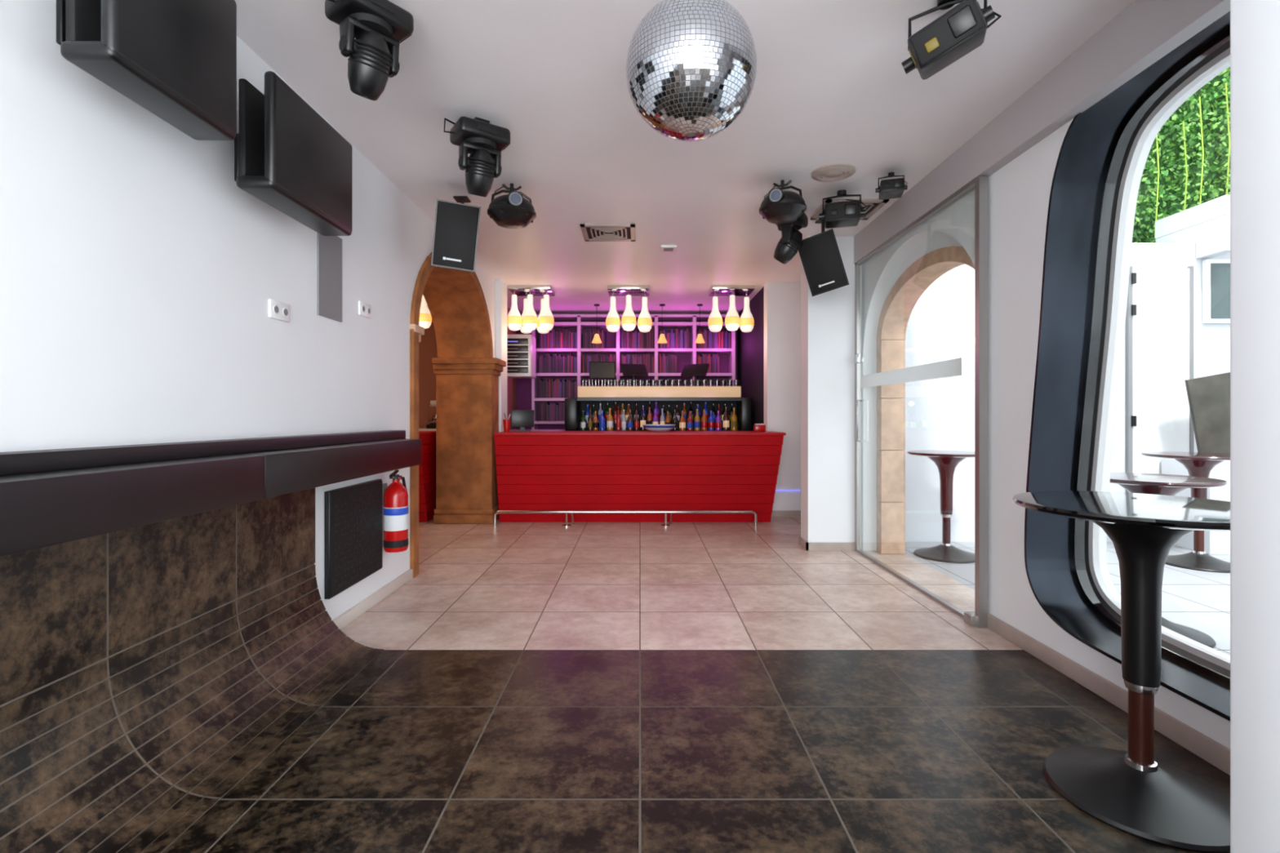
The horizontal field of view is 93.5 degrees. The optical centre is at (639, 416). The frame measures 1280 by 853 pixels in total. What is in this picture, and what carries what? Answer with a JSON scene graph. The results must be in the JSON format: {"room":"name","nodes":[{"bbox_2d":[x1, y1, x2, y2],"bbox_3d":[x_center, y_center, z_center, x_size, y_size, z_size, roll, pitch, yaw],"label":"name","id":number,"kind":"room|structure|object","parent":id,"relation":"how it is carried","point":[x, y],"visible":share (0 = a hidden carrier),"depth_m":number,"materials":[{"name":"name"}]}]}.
{"room":"entertainment venue","nodes":[
{"label":"entertainment venue","id":0,"kind":"room"},
{"bbox_2d":[0,0,495,620],"bbox_3d":[-1.975,-0.205,2.400,0.550,2.800,10.000,0,0,0],"label":"wall","id":1,"kind":"structure","parent":0,"point":[138,277],"depth_m":2.15,"materials":[{"name":"white paint"}]},
{"bbox_2d":[56,0,236,140],"bbox_3d":[-1.548,-1.200,1.850,0.302,0.490,0.500,0,0,0],"label":"television","id":2,"kind":"object","parent":1,"relation":"attached to","point":[175,60],"visible":1,"depth_m":1.80,"materials":[{"name":"black plastic"}]},
{"bbox_2d":[0,487,383,852],"bbox_3d":[-1.504,0.759,0.241,0.389,0.879,5.683,0,0,0],"label":"curved wall panel","id":3,"kind":"object","parent":1,"relation":"attached to","point":[146,671],"visible":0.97,"depth_m":1.96,"materials":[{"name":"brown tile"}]},
{"bbox_2d":[0,430,421,556],"bbox_3d":[-1.575,0.207,0.760,0.249,0.224,6.720,0,0,0],"label":"ledge","id":4,"kind":"object","parent":3,"relation":"on","point":[52,496],"visible":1,"depth_m":1.87,"materials":[{"name":"laminate"}]},
{"bbox_2d":[268,298,289,322],"bbox_3d":[-1.692,-0.495,2.830,0.016,0.085,0.150,0,0,0],"label":"wall socket","id":5,"kind":"object","parent":1,"relation":"attached to","point":[277,310],"visible":1,"depth_m":2.81,"materials":[{"name":"white plastic"}]},
{"bbox_2d":[234,71,352,235],"bbox_3d":[-1.548,-1.100,2.620,0.302,0.450,0.640,0,0,0],"label":"television","id":6,"kind":"object","parent":1,"relation":"attached to","point":[287,157],"visible":0.98,"depth_m":2.45,"materials":[{"name":"black plastic"}]},
{"bbox_2d":[316,232,342,322],"bbox_3d":[-1.694,-0.770,3.295,0.009,0.470,0.250,0,0,0],"label":"wall panel","id":7,"kind":"object","parent":1,"relation":"attached to","point":[329,248],"visible":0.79,"depth_m":3.28,"materials":[{"name":"grey"}]},
{"bbox_2d":[324,479,382,599],"bbox_3d":[-1.679,0.695,3.570,0.039,0.580,0.660,0,0,0],"label":"speaker","id":8,"kind":"object","parent":1,"relation":"in","point":[353,513],"visible":1,"depth_m":3.48,"materials":[{"name":"black plastic"}]},
{"bbox_2d":[358,301,371,318],"bbox_3d":[-1.692,-0.655,3.710,0.016,0.085,0.150,0,0,0],"label":"wall socket","id":9,"kind":"object","parent":1,"relation":"attached to","point":[364,309],"visible":1,"depth_m":3.69,"materials":[{"name":"white plastic"}]},
{"bbox_2d":[333,568,413,629],"bbox_3d":[-1.688,1.160,3.765,0.025,0.070,1.370,0,0,0],"label":"baseboard","id":10,"kind":"structure","parent":1,"relation":"attached to","point":[344,619],"depth_m":3.76,"materials":[{"name":"beige"}]},
{"bbox_2d":[382,470,408,552],"bbox_3d":[-1.610,0.620,3.984,0.175,0.529,0.156,0,0,-43],"label":"fire extinguisher","id":11,"kind":"object","parent":1,"relation":"attached to","point":[395,496],"visible":1,"depth_m":3.92,"materials":[{"name":"red metal"}]},
{"bbox_2d":[409,252,506,577],"bbox_3d":[-1.935,-0.165,5.765,0.730,2.720,2.630,0,0,0],"label":"archway","id":12,"kind":"object","parent":1,"relation":"attached to","point":[467,372],"visible":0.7,"depth_m":6.73,"materials":[{"name":"stone"}]},
{"bbox_2d":[418,319,437,427],"bbox_3d":[-3.625,-0.205,9.100,3.150,2.800,0.200,0,0,0],"label":"wall","id":13,"kind":"structure","parent":0,"point":[428,350],"depth_m":9.00,"materials":[{"name":"brown"}]},
{"bbox_2d":[495,280,506,431],"bbox_3d":[-1.940,-0.205,7.240,0.620,2.800,0.320,0,0,0],"label":"wall","id":14,"kind":"structure","parent":0,"point":[500,286],"depth_m":7.10,"materials":[{"name":"white paint"}]},
{"bbox_2d":[506,306,516,429],"bbox_3d":[-2.000,-0.205,8.450,0.100,2.800,2.100,0,0,0],"label":"wall","id":15,"kind":"structure","parent":0,"point":[511,382],"depth_m":9.08,"materials":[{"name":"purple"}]},
{"bbox_2d":[506,334,535,377],"bbox_3d":[-1.730,-0.850,8.590,0.420,0.590,0.420,0,0,0],"label":"rack","id":16,"kind":"object","parent":15,"relation":"attached to","point":[521,348],"visible":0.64,"depth_m":8.40,"materials":[{"name":"white"}]},
{"bbox_2d":[516,314,737,429],"bbox_3d":[0.240,-0.205,9.600,4.480,2.800,0.200,0,0,0],"label":"wall","id":17,"kind":"structure","parent":0,"point":[523,384],"depth_m":9.50,"materials":[{"name":"purple"}]},
{"bbox_2d":[234,0,1134,314],"bbox_3d":[-1.350,-1.665,3.550,7.700,0.120,12.300,0,0,0],"label":"ceiling","id":18,"kind":"structure","parent":0,"point":[832,85],"depth_m":3.24,"materials":[{"name":"paint"}]},
{"bbox_2d":[324,0,413,101],"bbox_3d":[-1.041,-1.413,2.283,0.196,0.381,0.335,0,0,38],"label":"moving-head light","id":19,"kind":"object","parent":18,"relation":"hanging from","point":[378,27],"visible":1,"depth_m":2.25,"materials":[{"name":"black plastic"}]},
{"bbox_2d":[418,295,431,328],"bbox_3d":[-2.620,-1.335,7.400,0.588,0.540,0.440,0,0,0],"label":"pendant lamp","id":20,"kind":"object","parent":18,"relation":"hanging from","point":[425,318],"visible":0.14,"depth_m":7.25,"materials":[{"name":"white glass"}]},
{"bbox_2d":[431,195,480,272],"bbox_3d":[-1.271,-1.305,4.272,0.358,0.596,0.428,0,0,0],"label":"wall speaker","id":21,"kind":"object","parent":18,"relation":"hanging from","point":[456,225],"visible":1,"depth_m":4.13,"materials":[{"name":"black plastic"}]},
{"bbox_2d":[443,116,510,197],"bbox_3d":[-0.887,-1.402,3.267,0.353,0.402,0.207,0,0,-34],"label":"moving-head light","id":22,"kind":"object","parent":18,"relation":"hanging from","point":[484,141],"visible":1,"depth_m":3.22,"materials":[{"name":"black plastic"}]},
{"bbox_2d":[487,183,536,228],"bbox_3d":[-0.883,-1.460,4.154,0.332,0.288,0.344,0,0,-20],"label":"light","id":23,"kind":"object","parent":18,"relation":"attached to","point":[512,210],"visible":1,"depth_m":4.06,"materials":[{"name":"black plastic"}]},
{"bbox_2d":[506,285,555,333],"bbox_3d":[-1.360,-1.335,7.600,0.588,0.540,0.468,0,0,0],"label":"pendant lamp","id":24,"kind":"object","parent":18,"relation":"hanging from","point":[528,322],"visible":1,"depth_m":7.43,"materials":[{"name":"white glass"}]},
{"bbox_2d":[591,303,601,343],"bbox_3d":[-0.620,-1.330,8.650,0.150,0.550,0.150,0,0,0],"label":"pendant lamp","id":25,"kind":"object","parent":18,"relation":"hanging from","point":[597,340],"visible":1,"depth_m":8.62,"materials":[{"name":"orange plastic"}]},
{"bbox_2d":[580,224,635,241],"bbox_3d":[-0.270,-1.597,5.255,0.460,0.015,0.450,0,0,0],"label":"ceiling vent","id":26,"kind":"object","parent":18,"relation":"in","point":[591,233],"depth_m":5.24,"materials":[{"name":"white metal"}]},
{"bbox_2d":[605,285,652,332],"bbox_3d":[-0.140,-1.335,7.600,0.588,0.540,0.440,0,0,0],"label":"pendant lamp","id":27,"kind":"object","parent":18,"relation":"hanging from","point":[612,321],"visible":1,"depth_m":7.53,"materials":[{"name":"white glass"}]},
{"bbox_2d":[657,303,666,343],"bbox_3d":[0.320,-1.330,8.650,0.150,0.550,0.150,0,0,0],"label":"pendant lamp","id":28,"kind":"object","parent":18,"relation":"hanging from","point":[662,340],"visible":1,"depth_m":8.62,"materials":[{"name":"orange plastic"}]},
{"bbox_2d":[660,244,676,251],"bbox_3d":[0.270,-1.593,5.720,0.150,0.025,0.150,0,0,0],"label":"smoke detector","id":29,"kind":"object","parent":18,"relation":"attached to","point":[663,247],"visible":1,"depth_m":5.67,"materials":[{"name":"white plastic"}]},
{"bbox_2d":[626,0,756,142],"bbox_3d":[0.190,-1.328,2.250,0.484,0.555,0.484,0,0,-30],"label":"disco ball","id":30,"kind":"object","parent":18,"relation":"hanging from","point":[691,64],"visible":1,"depth_m":2.08,"materials":[{"name":"grey metal"}]},
{"bbox_2d":[694,303,705,343],"bbox_3d":[0.860,-1.330,8.650,0.150,0.550,0.150,0,0,0],"label":"pendant lamp","id":31,"kind":"object","parent":18,"relation":"hanging from","point":[700,340],"visible":1,"depth_m":8.62,"materials":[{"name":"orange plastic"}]},
{"bbox_2d":[707,285,755,332],"bbox_3d":[1.150,-1.335,7.600,0.588,0.540,0.440,0,0,0],"label":"pendant lamp","id":32,"kind":"object","parent":18,"relation":"hanging from","point":[732,320],"visible":1,"depth_m":7.53,"materials":[{"name":"white glass"}]},
{"bbox_2d":[759,179,806,224],"bbox_3d":[0.967,-1.467,4.095,0.316,0.274,0.328,0,0,29],"label":"light","id":33,"kind":"object","parent":18,"relation":"attached to","point":[779,206],"visible":1,"depth_m":4.00,"materials":[{"name":"black plastic"}]},
{"bbox_2d":[773,212,808,264],"bbox_3d":[1.134,-1.388,4.602,0.238,0.429,0.382,0,0,27],"label":"moving-head light","id":34,"kind":"object","parent":18,"relation":"hanging from","point":[789,244],"visible":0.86,"depth_m":4.56,"materials":[{"name":"black plastic"}]},
{"bbox_2d":[798,220,848,296],"bbox_3d":[1.484,-1.273,4.750,0.360,0.659,0.433,0,0,37],"label":"wall speaker","id":35,"kind":"object","parent":18,"relation":"hanging from","point":[820,254],"visible":0.84,"depth_m":4.64,"materials":[{"name":"black plastic"}]},
{"bbox_2d":[811,163,855,182],"bbox_3d":[1.270,-1.595,3.960,0.280,0.020,0.280,0,0,0],"label":"ceiling vent","id":36,"kind":"object","parent":18,"relation":"in","point":[835,171],"visible":1,"depth_m":3.92,"materials":[{"name":"plastic"}]},
{"bbox_2d":[818,190,866,228],"bbox_3d":[1.448,-1.484,4.300,0.330,0.243,0.327,0,0,17],"label":"light","id":37,"kind":"object","parent":18,"relation":"hanging from","point":[842,214],"visible":1,"depth_m":4.19,"materials":[{"name":"black plastic"}]},
{"bbox_2d":[810,199,888,220],"bbox_3d":[1.610,-1.597,4.665,0.460,0.015,0.430,0,0,0],"label":"ceiling vent","id":38,"kind":"object","parent":18,"relation":"in","point":[873,206],"depth_m":4.57,"materials":[{"name":"metal"}]},
{"bbox_2d":[875,172,907,199],"bbox_3d":[1.665,-1.534,3.980,0.204,0.143,0.200,0,0,17],"label":"light","id":39,"kind":"object","parent":18,"relation":"attached to","point":[891,188],"visible":1,"depth_m":3.92,"materials":[{"name":"black plastic"}]},
{"bbox_2d":[901,0,1001,79],"bbox_3d":[1.178,-1.452,2.297,0.337,0.306,0.335,0,0,34],"label":"light","id":40,"kind":"object","parent":18,"relation":"hanging from","point":[962,28],"visible":1,"depth_m":2.20,"materials":[{"name":"black plastic"}]},
{"bbox_2d":[161,516,1230,852],"bbox_3d":[-1.450,1.245,3.550,7.500,0.100,12.300,0,0,0],"label":"floor","id":41,"kind":"structure","parent":0,"point":[535,686],"depth_m":2.36,"materials":[{"name":"tile"}]},
{"bbox_2d":[418,431,435,521],"bbox_3d":[-2.870,0.685,6.790,1.060,1.020,0.720,0,0,0],"label":"bar counter","id":42,"kind":"object","parent":41,"relation":"on","point":[427,469],"depth_m":6.76,"materials":[{"name":"red paint"}]},
{"bbox_2d":[418,427,435,431],"bbox_3d":[-3.175,0.685,8.675,2.050,1.020,0.550,0,0,0],"label":"countertop","id":43,"kind":"structure","parent":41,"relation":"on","point":[420,428],"depth_m":8.40,"materials":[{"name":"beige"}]},
{"bbox_2d":[426,400,435,428],"bbox_3d":[-2.750,-0.025,8.619,0.500,0.400,0.562,0,0,0],"label":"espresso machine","id":44,"kind":"object","parent":43,"relation":"on","point":[432,407],"visible":0.29,"depth_m":8.50,"materials":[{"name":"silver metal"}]},
{"bbox_2d":[509,429,565,431],"bbox_3d":[-1.490,0.695,8.650,0.820,1.000,0.500,0,0,0],"label":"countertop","id":45,"kind":"structure","parent":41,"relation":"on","point":[509,429],"depth_m":8.72,"materials":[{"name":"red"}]},
{"bbox_2d":[493,510,757,526],"bbox_3d":[-0.160,1.112,6.607,2.878,0.182,0.195,0,0,0],"label":"rail","id":46,"kind":"object","parent":41,"relation":"on","point":[665,512],"visible":1,"depth_m":6.54,"materials":[{"name":"silver metal"}]},
{"bbox_2d":[531,314,735,429],"bbox_3d":[-0.099,-0.175,9.305,3.083,2.740,0.370,0,0,0],"label":"shelving unit","id":47,"kind":"object","parent":41,"relation":"on","point":[580,325],"visible":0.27,"depth_m":9.12,"materials":[{"name":"purple"}]},
{"bbox_2d":[539,328,731,421],"bbox_3d":[-0.070,-0.629,9.305,2.920,1.400,0.290,0,0,0],"label":"books","id":48,"kind":"object","parent":47,"relation":"on","point":[552,388],"visible":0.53,"depth_m":9.17,"materials":[{"name":"purple"}]},
{"bbox_2d":[493,431,786,521],"bbox_3d":[-0.012,0.685,6.790,3.144,1.020,0.720,0,0,0],"label":"bar counter","id":49,"kind":"object","parent":41,"relation":"on","point":[536,470],"depth_m":6.61,"materials":[{"name":"red paint"}]},
{"bbox_2d":[502,413,510,431],"bbox_3d":[-1.499,0.069,6.780,0.086,0.211,0.084,0,0,0],"label":"cup","id":50,"kind":"object","parent":49,"relation":"on","point":[506,423],"visible":0.88,"depth_m":6.75,"materials":[{"name":"red plastic"}]},
{"bbox_2d":[511,409,533,431],"bbox_3d":[-1.366,0.050,6.999,0.260,0.250,0.140,0,0,-17],"label":"monitor","id":51,"kind":"object","parent":49,"relation":"on","point":[522,419],"visible":1,"depth_m":6.96,"materials":[{"name":"black plastic"}]},
{"bbox_2d":[642,424,675,431],"bbox_3d":[0.220,0.135,6.950,0.384,0.080,0.384,0,0,0],"label":"bowl","id":52,"kind":"object","parent":49,"relation":"on","point":[654,428],"visible":1,"depth_m":6.81,"materials":[{"name":"white ceramic"}]},
{"bbox_2d":[753,423,765,431],"bbox_3d":[1.360,0.130,6.850,0.120,0.090,0.100,0,0,0],"label":"napkin holder","id":53,"kind":"object","parent":49,"relation":"on","point":[757,427],"visible":1,"depth_m":6.80,"materials":[{"name":"red plastic"}]},
{"bbox_2d":[564,386,751,431],"bbox_3d":[0.240,0.400,8.215,2.480,1.590,0.570,0,0,0],"label":"bar cabinet","id":54,"kind":"object","parent":41,"relation":"on","point":[673,396],"visible":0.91,"depth_m":7.95,"materials":[{"name":"light wood"},{"name":"black metal"}]},
{"bbox_2d":[589,361,615,386],"bbox_3d":[-0.524,-0.576,8.360,0.360,0.362,0.200,0,0,-6],"label":"monitor","id":55,"kind":"object","parent":54,"relation":"on","point":[597,370],"visible":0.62,"depth_m":8.30,"materials":[{"name":"black plastic"}]},
{"bbox_2d":[620,364,648,386],"bbox_3d":[-0.087,-0.562,8.342,0.360,0.333,0.234,0,0,-17],"label":"monitor","id":56,"kind":"object","parent":54,"relation":"on","point":[628,370],"visible":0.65,"depth_m":8.30,"materials":[{"name":"black plastic"}]},
{"bbox_2d":[580,401,737,431],"bbox_3d":[0.253,-0.002,8.170,2.098,0.395,0.309,0,0,0],"label":"liquor bottles","id":57,"kind":"object","parent":54,"relation":"in","point":[591,418],"visible":0.99,"depth_m":8.04,"materials":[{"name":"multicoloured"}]},
{"bbox_2d":[580,379,739,386],"bbox_3d":[0.275,-0.445,8.090,2.134,0.095,0.184,0,0,0],"label":"glasses","id":58,"kind":"object","parent":54,"relation":"on","point":[588,380],"visible":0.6,"depth_m":8.14,"materials":[{"name":"clear glass"}]},
{"bbox_2d":[680,363,709,386],"bbox_3d":[0.769,-0.562,8.341,0.360,0.333,0.234,0,0,23],"label":"monitor","id":59,"kind":"object","parent":54,"relation":"on","point":[689,370],"visible":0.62,"depth_m":8.30,"materials":[{"name":"black plastic"}]},
{"bbox_2d":[800,236,862,550],"bbox_3d":[1.740,-0.205,5.500,0.480,2.800,0.240,0,0,0],"label":"wall pier","id":60,"kind":"object","parent":41,"relation":"on","point":[827,318],"visible":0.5,"depth_m":5.38,"materials":[{"name":"white paint"}]},
{"bbox_2d":[798,537,855,551],"bbox_3d":[1.705,1.160,5.490,0.450,0.070,0.260,0,0,0],"label":"baseboard","id":61,"kind":"structure","parent":60,"relation":"attached to","point":[808,546],"depth_m":5.36,"materials":[{"name":"stone"}]},
{"bbox_2d":[854,176,988,627],"bbox_3d":[1.920,-0.083,4.385,0.090,2.555,1.970,0,0,0],"label":"door","id":62,"kind":"structure","parent":60,"relation":"attached to","point":[953,367],"depth_m":3.44,"materials":[{"name":"clear glass"}]},
{"bbox_2d":[1012,490,1230,852],"bbox_3d":[1.580,0.735,1.900,0.690,0.920,0.690,0,0,0],"label":"bar table","id":63,"kind":"object","parent":41,"relation":"on","point":[1133,793],"visible":0.96,"depth_m":1.85,"materials":[{"name":"black metal"}]},
{"bbox_2d":[737,286,764,431],"bbox_3d":[1.590,-0.205,8.450,0.120,2.800,2.100,0,0,0],"label":"wall","id":64,"kind":"structure","parent":0,"point":[750,345],"depth_m":8.04,"materials":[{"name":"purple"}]},
{"bbox_2d":[764,281,800,510],"bbox_3d":[2.000,-0.205,7.300,0.960,2.800,0.200,0,0,0],"label":"wall","id":65,"kind":"structure","parent":0,"point":[782,300],"depth_m":7.20,"materials":[{"name":"white paint"}]},
{"bbox_2d":[771,510,800,516],"bbox_3d":[1.750,1.160,7.190,0.460,0.070,0.020,0,0,0],"label":"baseboard","id":66,"kind":"structure","parent":65,"relation":"attached to","point":[775,513],"depth_m":7.18,"materials":[{"name":"stone"}]},
{"bbox_2d":[775,489,800,491],"bbox_3d":[1.790,0.887,7.192,0.340,0.015,0.015,0,0,0],"label":"led strip","id":67,"kind":"object","parent":65,"relation":"attached to","point":[775,490],"visible":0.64,"depth_m":7.18,"materials":[{"name":"blue"}]},
{"bbox_2d":[862,186,974,551],"bbox_3d":[2.130,-0.205,5.410,0.300,2.800,3.980,0,0,0],"label":"wall","id":68,"kind":"structure","parent":0,"point":[953,225],"depth_m":5.09,"materials":[{"name":"white paint"}]},
{"bbox_2d":[902,243,1230,541],"bbox_3d":[8.150,-0.230,5.850,11.700,2.850,0.200,0,0,0],"label":"wall","id":69,"kind":"structure","parent":0,"point":[940,412],"depth_m":5.75,"materials":[{"name":"white paint"}]},
{"bbox_2d":[1125,266,1194,493],"bbox_3d":[4.940,-0.115,5.718,0.620,2.620,0.055,0,0,0],"label":"door","id":70,"kind":"structure","parent":69,"relation":"in","point":[1160,313],"depth_m":5.72,"materials":[{"name":"glass"},{"name":"metal"}]},
{"bbox_2d":[1155,194,1230,258],"bbox_3d":[6.400,-1.755,5.825,2.200,0.500,0.750,0,0,0],"label":"awning","id":71,"kind":"object","parent":69,"relation":"attached to","point":[1206,224],"visible":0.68,"depth_m":5.67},
{"bbox_2d":[1202,259,1230,323],"bbox_3d":[5.705,-1.185,5.715,0.690,0.600,0.060,0,0,0],"label":"window","id":72,"kind":"structure","parent":69,"relation":"in","point":[1215,273],"depth_m":5.69,"materials":[{"name":"white"}]},
{"bbox_2d":[988,119,1230,749],"bbox_3d":[2.140,-0.205,0.410,0.320,2.800,6.020,0,0,0],"label":"wall","id":73,"kind":"structure","parent":0,"point":[1019,192],"depth_m":3.15,"materials":[{"name":"white paint"}]},
{"bbox_2d":[875,246,974,553],"bbox_3d":[2.195,0.004,4.415,0.210,2.378,1.830,0,0,0],"label":"stone arch","id":74,"kind":"object","parent":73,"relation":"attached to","point":[901,300],"visible":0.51,"depth_m":5.22,"materials":[{"name":"stone"}]},
{"bbox_2d":[853,0,1230,263],"bbox_3d":[1.945,-1.482,1.390,0.070,0.245,7.980,0,0,0],"label":"ceiling beam","id":75,"kind":"structure","parent":73,"relation":"attached to","point":[1144,32],"depth_m":2.74,"materials":[{"name":"grey paint"}]},
{"bbox_2d":[986,613,1230,775],"bbox_3d":[1.970,1.155,0.710,0.020,0.080,5.420,0,0,0],"label":"baseboard","id":76,"kind":"structure","parent":73,"relation":"attached to","point":[1215,753],"depth_m":2.51,"materials":[{"name":"stone"}]},
{"bbox_2d":[1024,11,1230,721],"bbox_3d":[2.155,-0.221,2.205,0.370,2.480,1.766,0,0,0],"label":"window","id":77,"kind":"structure","parent":73,"relation":"in","point":[1104,150],"depth_m":2.91,"materials":[{"name":"metal"}]},
{"bbox_2d":[1230,0,1279,852],"bbox_3d":[1.575,-0.205,1.050,0.810,2.800,0.300,0,0,0],"label":"wall","id":78,"kind":"structure","parent":0,"point":[1255,24],"depth_m":1.15,"materials":[{"name":"white paint"}]},
{"label":"outside","id":79,"kind":"structure","parent":0,"visible":0},
{"bbox_2d":[904,541,1230,655],"bbox_3d":[8.150,1.245,1.000,11.700,0.100,16.000,0,0,0],"label":"ground","id":80,"kind":"structure","parent":79,"point":[1198,600],"depth_m":4.21,"materials":[{"name":"white tile"}]},
{"bbox_2d":[906,449,974,563],"bbox_3d":[2.620,0.750,5.150,0.620,0.890,0.620,0,0,0],"label":"bar table","id":81,"kind":"object","parent":80,"relation":"on","point":[946,462],"visible":0.93,"depth_m":5.10,"materials":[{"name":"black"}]},
{"bbox_2d":[1109,472,1227,648],"bbox_3d":[2.820,0.765,3.320,0.600,0.860,0.600,0,0,0],"label":"bar table","id":82,"kind":"object","parent":80,"relation":"on","point":[1133,482],"visible":0.31,"depth_m":3.20,"materials":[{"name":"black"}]},
{"bbox_2d":[1141,451,1230,573],"bbox_3d":[4.500,0.750,4.850,0.720,0.890,0.720,0,0,0],"label":"bar table","id":83,"kind":"object","parent":80,"relation":"on","point":[1197,464],"visible":0.67,"depth_m":4.79,"materials":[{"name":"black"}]},
{"bbox_2d":[1161,457,1230,554],"bbox_3d":[5.560,0.795,5.445,1.280,0.800,0.490,0,0,0],"label":"plinth","id":84,"kind":"object","parent":80,"relation":"on","point":[1215,542],"visible":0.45,"depth_m":5.20,"materials":[{"name":"white paint"}]},
{"bbox_2d":[1184,372,1230,462],"bbox_3d":[5.120,-0.001,5.350,0.541,0.791,0.200,0,0,0],"label":"chair","id":85,"kind":"object","parent":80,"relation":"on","point":[1208,397],"visible":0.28,"depth_m":5.33,"materials":[{"name":"stone"}]},
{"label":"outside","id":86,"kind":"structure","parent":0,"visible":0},
{"bbox_2d":[1132,66,1230,243],"bbox_3d":[6.637,-2.619,6.587,4.726,3.628,0.326,0,0,0],"label":"hedge","id":87,"kind":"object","parent":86,"point":[1171,186],"depth_m":6.55,"materials":[{"name":"green plant"}]},
{"bbox_2d":[1136,83,1230,237],"bbox_3d":[6.372,-3.044,6.410,2.348,2.506,0.034,0,0,0],"label":"hanging vines","id":88,"kind":"object","parent":87,"relation":"attached to","point":[1200,125],"visible":0.59,"depth_m":6.40,"materials":[{"name":"green plant"}]}
]}

